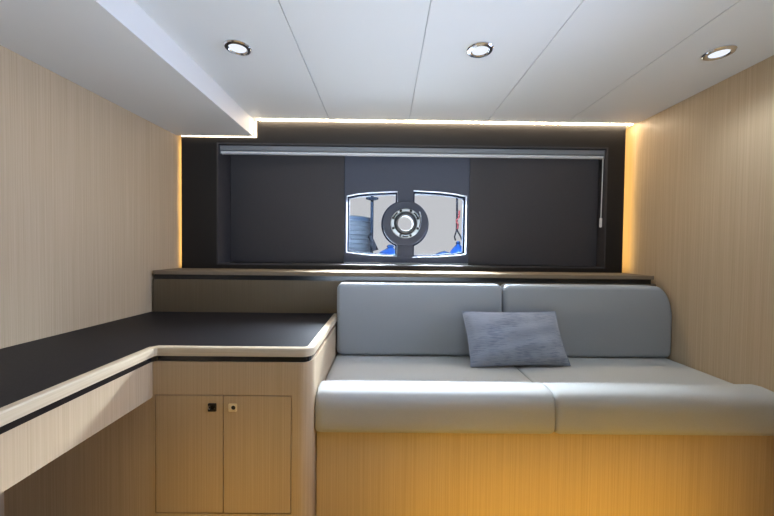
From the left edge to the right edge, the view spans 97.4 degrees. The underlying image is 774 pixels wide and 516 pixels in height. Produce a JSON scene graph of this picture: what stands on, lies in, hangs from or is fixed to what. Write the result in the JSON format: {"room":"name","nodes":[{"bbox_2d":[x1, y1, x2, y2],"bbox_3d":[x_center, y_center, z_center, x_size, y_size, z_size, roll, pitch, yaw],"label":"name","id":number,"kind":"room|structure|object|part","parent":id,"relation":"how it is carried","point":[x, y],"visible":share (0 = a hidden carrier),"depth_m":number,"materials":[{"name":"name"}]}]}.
{"room":"yacht cabin","nodes":[
{"label":"yacht cabin","id":0,"kind":"room"},
{"bbox_2d":[0,45,181,515],"bbox_3d":[-1.564,0.120,0.294,0.050,2.220,4.607,1,1,2],"label":"wall","id":1,"kind":"structure","parent":0,"point":[90,187],"depth_m":1.62,"materials":[{"name":"brown wood"}]},
{"bbox_2d":[347,198,465,264],"bbox_3d":[0.038,-0.326,2.623,3.704,1.600,0.037,1,1,2],"label":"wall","id":2,"kind":"structure","parent":0,"point":[347,198],"depth_m":2.61,"materials":[{"name":"white"}]},
{"bbox_2d":[347,192,396,255],"bbox_3d":[-0.111,-0.257,2.591,0.382,0.489,0.033,1,1,2],"label":"window","id":3,"kind":"structure","parent":2,"relation":"in","point":[394,193],"depth_m":2.58,"materials":[{"name":"blue"}]},
{"bbox_2d":[413,192,464,256],"bbox_3d":[0.386,-0.252,2.575,0.397,0.500,0.033,1,1,2],"label":"window","id":4,"kind":"structure","parent":2,"relation":"in","point":[422,193],"depth_m":2.56,"materials":[{"name":"blue"}]},
{"bbox_2d":[133,0,773,128],"bbox_3d":[0.021,-0.924,0.203,3.524,0.060,4.550,1,1,0],"label":"ceiling","id":5,"kind":"structure","parent":0,"point":[550,61],"depth_m":1.52,"materials":[{"name":"white paint"}]},
{"bbox_2d":[0,0,252,136],"bbox_3d":[-1.270,-0.849,0.158,0.722,0.117,4.370,1,1,0],"label":"soffit","id":6,"kind":"structure","parent":5,"relation":"attached to","point":[113,50],"depth_m":1.43,"materials":[{"name":"white paint"}]},
{"bbox_2d":[182,121,256,137],"bbox_3d":[-1.160,-0.891,2.348,0.517,0.109,0.008,1,1,0],"label":"led strip","id":7,"kind":"object","parent":6,"relation":"attached to","point":[255,136],"visible":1,"depth_m":2.35,"materials":[{"name":"white plastic"}]},
{"bbox_2d":[223,39,251,55],"bbox_3d":[-0.658,-0.926,1.500,0.114,0.011,0.114,1,1,0],"label":"recessed light","id":8,"kind":"object","parent":5,"relation":"in","point":[237,47],"visible":1,"depth_m":1.49,"materials":[{"name":"silver metal"}]},
{"bbox_2d":[257,119,632,125],"bbox_3d":[0.402,-0.938,2.349,2.590,0.003,0.021,1,1,0],"label":"led strip","id":9,"kind":"object","parent":5,"relation":"attached to","point":[257,119],"visible":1,"depth_m":2.35,"materials":[{"name":"white plastic"}]},
{"bbox_2d":[467,41,493,57],"bbox_3d":[0.409,-0.913,1.496,0.114,0.011,0.114,1,1,0],"label":"recessed light","id":10,"kind":"object","parent":5,"relation":"in","point":[481,49],"visible":1,"depth_m":1.49,"materials":[{"name":"silver metal"}]},
{"bbox_2d":[702,45,737,60],"bbox_3d":[1.463,-0.901,1.498,0.114,0.011,0.114,1,1,0],"label":"recessed light","id":11,"kind":"object","parent":5,"relation":"in","point":[720,52],"visible":1,"depth_m":1.49,"materials":[{"name":"silver metal"}]},
{"bbox_2d":[622,55,773,391],"bbox_3d":[1.746,0.158,0.314,0.050,2.220,4.600,1,1,0],"label":"wall","id":12,"kind":"structure","parent":0,"point":[698,217],"depth_m":1.79,"materials":[{"name":"brown wood"}]},
{"bbox_3d":[0.071,0.087,2.483,3.374,2.220,0.040,1,1,0],"label":"wall","id":13,"kind":"structure","parent":0,"visible":0},
{"bbox_2d":[181,120,625,272],"bbox_3d":[0.115,-0.424,2.511,3.087,1.043,0.280,1,1,0],"label":"window surround","id":14,"kind":"object","parent":13,"relation":"attached to","point":[205,172],"visible":0.76,"depth_m":2.37,"materials":[{"name":"black"}]},
{"bbox_2d":[231,155,344,262],"bbox_3d":[-0.747,-0.378,2.556,0.858,0.822,0.030,1,1,2],"label":"panel","id":15,"kind":"object","parent":14,"relation":"attached to","point":[285,208],"visible":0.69,"depth_m":2.54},
{"bbox_2d":[344,156,469,264],"bbox_3d":[0.143,-0.368,2.534,0.920,0.820,0.056,1,1,2],"label":"panel","id":16,"kind":"object","parent":14,"relation":"attached to","point":[405,176],"visible":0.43,"depth_m":2.51,"materials":[{"name":"black"}]},
{"bbox_2d":[383,201,427,245],"bbox_3d":[0.135,-0.253,2.499,0.332,0.332,0.084,1,1,0],"label":"porthole","id":17,"kind":"object","parent":16,"relation":"attached to","point":[391,218],"visible":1,"depth_m":2.49,"materials":[{"name":"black metal"}]},
{"bbox_3d":[0.138,0.039,2.534,0.919,0.006,0.036,1,1,2],"label":"edge trim","id":18,"kind":"part","parent":16,"relation":"part of","materials":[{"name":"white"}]},
{"bbox_2d":[468,158,598,265],"bbox_3d":[1.066,-0.356,2.497,0.925,0.822,0.030,1,1,2],"label":"panel","id":19,"kind":"object","parent":14,"relation":"attached to","point":[523,211],"visible":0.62,"depth_m":2.48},
{"bbox_2d":[220,145,604,226],"bbox_3d":[0.179,-0.503,2.414,2.699,0.542,0.057,1,1,0],"label":"roller blind","id":20,"kind":"object","parent":13,"relation":"attached to","point":[224,149],"visible":1,"depth_m":2.39,"materials":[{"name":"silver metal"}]},
{"bbox_3d":[0.179,-0.728,2.409,2.695,0.021,0.044,1,1,0],"label":"rail","id":21,"kind":"part","parent":20,"relation":"part of","materials":[{"name":"white metal"}]},
{"bbox_3d":[1.519,-0.489,2.402,0.014,0.430,0.004,0,1,-22],"label":"pull cord","id":22,"kind":"part","parent":20,"relation":"part of","materials":[{"name":"white plastic"}]},
{"bbox_3d":[-0.016,1.279,0.280,4.200,0.060,4.700,1,1,0],"label":"floor","id":23,"kind":"structure","parent":0,"visible":0},
{"bbox_2d":[0,362,153,515],"bbox_3d":[-1.230,0.824,0.842,0.568,0.796,1.118,1,1,0],"label":"desk","id":24,"kind":"object","parent":23,"relation":"on","point":[91,454],"visible":0.64,"depth_m":1.35,"materials":[{"name":"brown wood"}]},
{"bbox_2d":[153,323,337,515],"bbox_3d":[-0.630,0.809,1.755,0.641,0.796,0.760,1,1,0],"label":"base cabinet","id":25,"kind":"object","parent":23,"relation":"on","point":[231,438],"visible":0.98,"depth_m":1.38,"materials":[{"name":"brown wood"}]},
{"bbox_2d":[0,312,336,433],"bbox_3d":[-0.923,0.391,1.190,1.250,0.059,1.871,1,1,0],"label":"countertop","id":26,"kind":"structure","parent":25,"relation":"on","point":[37,377],"depth_m":1.38,"materials":[{"name":"black laminate"}]},
{"bbox_3d":[-0.803,0.797,1.390,0.271,0.482,0.020,1,1,0],"label":"door","id":27,"kind":"part","parent":25,"relation":"part of","materials":[{"name":"brown wood"}]},
{"bbox_3d":[-0.528,0.800,1.392,0.271,0.482,0.020,1,1,0],"label":"door","id":28,"kind":"part","parent":25,"relation":"part of","materials":[{"name":"brown wood"}]},
{"bbox_2d":[153,268,655,322],"bbox_3d":[0.111,0.647,2.262,3.147,1.113,0.267,1,1,0],"label":"shelf","id":29,"kind":"object","parent":23,"relation":"on","point":[175,289],"visible":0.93,"depth_m":2.12,"materials":[{"name":"brown wood"}]},
{"bbox_2d":[316,431,773,515],"bbox_3d":[0.695,0.983,1.812,2.006,0.475,0.669,1,1,0],"label":"settee base","id":30,"kind":"object","parent":23,"relation":"on","point":[358,473],"visible":0.5,"depth_m":1.48,"materials":[{"name":"brown wood"}]},
{"bbox_2d":[315,353,554,433],"bbox_3d":[0.203,0.649,1.780,1.017,0.184,0.709,1,1,0],"label":"seat cushion","id":31,"kind":"object","parent":30,"relation":"on","point":[359,393],"visible":0.89,"depth_m":1.44,"materials":[{"name":"grey leather"}]},
{"bbox_2d":[337,282,501,355],"bbox_3d":[0.194,0.368,2.066,0.988,0.431,0.104,1,1,0],"label":"cushion","id":32,"kind":"object","parent":31,"relation":"on","point":[374,318],"visible":0.88,"depth_m":2.01,"materials":[{"name":"grey leather"}]},
{"bbox_2d":[514,357,773,435],"bbox_3d":[1.208,0.660,1.786,0.986,0.184,0.709,1,1,0],"label":"seat cushion","id":33,"kind":"object","parent":30,"relation":"on","point":[592,395],"visible":0.76,"depth_m":1.45,"materials":[{"name":"grey leather"}]},
{"bbox_2d":[462,311,570,366],"bbox_3d":[0.721,0.450,1.916,0.575,0.282,0.191,1,1,-5],"label":"throw pillow","id":34,"kind":"object","parent":33,"relation":"on","point":[494,338],"visible":1,"depth_m":1.86,"materials":[{"name":"grey fabric"}]},
{"bbox_2d":[501,283,671,357],"bbox_3d":[1.200,0.380,2.072,1.014,0.431,0.104,1,1,0],"label":"cushion","id":35,"kind":"object","parent":33,"relation":"on","point":[594,320],"visible":0.79,"depth_m":2.02,"materials":[{"name":"grey leather"}]},
{"label":"outside","id":36,"kind":"structure","parent":0,"visible":0},
{"bbox_3d":[-0.039,0.135,6.380,12.000,0.100,7.250,1,1,0],"label":"deck","id":37,"kind":"object","parent":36,"visible":0},
{"bbox_2d":[349,215,369,252],"bbox_3d":[-0.936,-0.398,6.887,1.290,0.920,1.290,1,1,0],"label":"drum","id":38,"kind":"object","parent":37,"relation":"on","point":[359,226],"visible":0.28,"depth_m":6.44,"materials":[{"name":"blue"}]},
{"bbox_2d":[366,196,377,252],"bbox_3d":[-0.283,-0.570,6.462,0.252,1.299,0.290,1,1,0],"label":"pole","id":39,"kind":"object","parent":37,"relation":"on","point":[372,198],"depth_m":6.44,"materials":[{"name":"blue"}]},
{"bbox_3d":[-0.282,-1.121,6.474,0.240,0.050,0.240,1,1,0],"label":"plate","id":40,"kind":"part","parent":39,"relation":"part of","materials":[{"name":"grey"}]},
{"bbox_3d":[-0.263,-0.303,6.393,0.206,0.367,0.140,1,1,0],"label":"rope coil","id":41,"kind":"part","parent":39,"relation":"part of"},
{"bbox_2d":[415,194,437,195],"bbox_3d":[-0.024,-1.288,6.451,10.000,0.140,0.360,1,1,0],"label":"beam","id":42,"kind":"structure","parent":39,"relation":"on","point":[415,194],"depth_m":6.59,"materials":[{"name":"white"}]},
{"bbox_2d":[454,198,461,240],"bbox_3d":[1.361,-0.765,6.465,0.168,0.873,0.091,1,1,0],"label":"mooring rope","id":43,"kind":"object","parent":42,"relation":"hanging from","point":[456,231],"visible":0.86,"depth_m":6.47,"materials":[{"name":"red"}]},
{"bbox_2d":[455,210,459,228],"bbox_3d":[1.343,-0.726,6.452,0.087,0.353,0.033,1,1,0],"label":"cord","id":44,"kind":"object","parent":43,"relation":"hanging from","point":[458,217],"visible":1,"depth_m":6.44,"materials":[{"name":"red fabric"}]},
{"bbox_2d":[379,245,394,253],"bbox_3d":[0.063,-0.087,6.500,0.500,0.340,0.500,1,1,0],"label":"fender","id":45,"kind":"object","parent":37,"relation":"on","point":[389,250],"visible":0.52,"depth_m":6.38,"materials":[{"name":"blue plastic"}]},
{"bbox_2d":[434,251,450,254],"bbox_3d":[1.027,-0.030,6.274,0.361,0.209,0.187,1,1,11],"label":"tarpaulin","id":46,"kind":"object","parent":37,"relation":"on","point":[441,252],"visible":0.19,"depth_m":6.22,"materials":[{"name":"blue"}]},
{"bbox_2d":[450,241,461,253],"bbox_3d":[1.358,-0.113,6.507,0.330,0.420,0.330,1,1,0],"label":"fender","id":47,"kind":"object","parent":37,"relation":"on","point":[457,248],"visible":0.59,"depth_m":6.43,"materials":[{"name":"blue plastic"}]}
]}

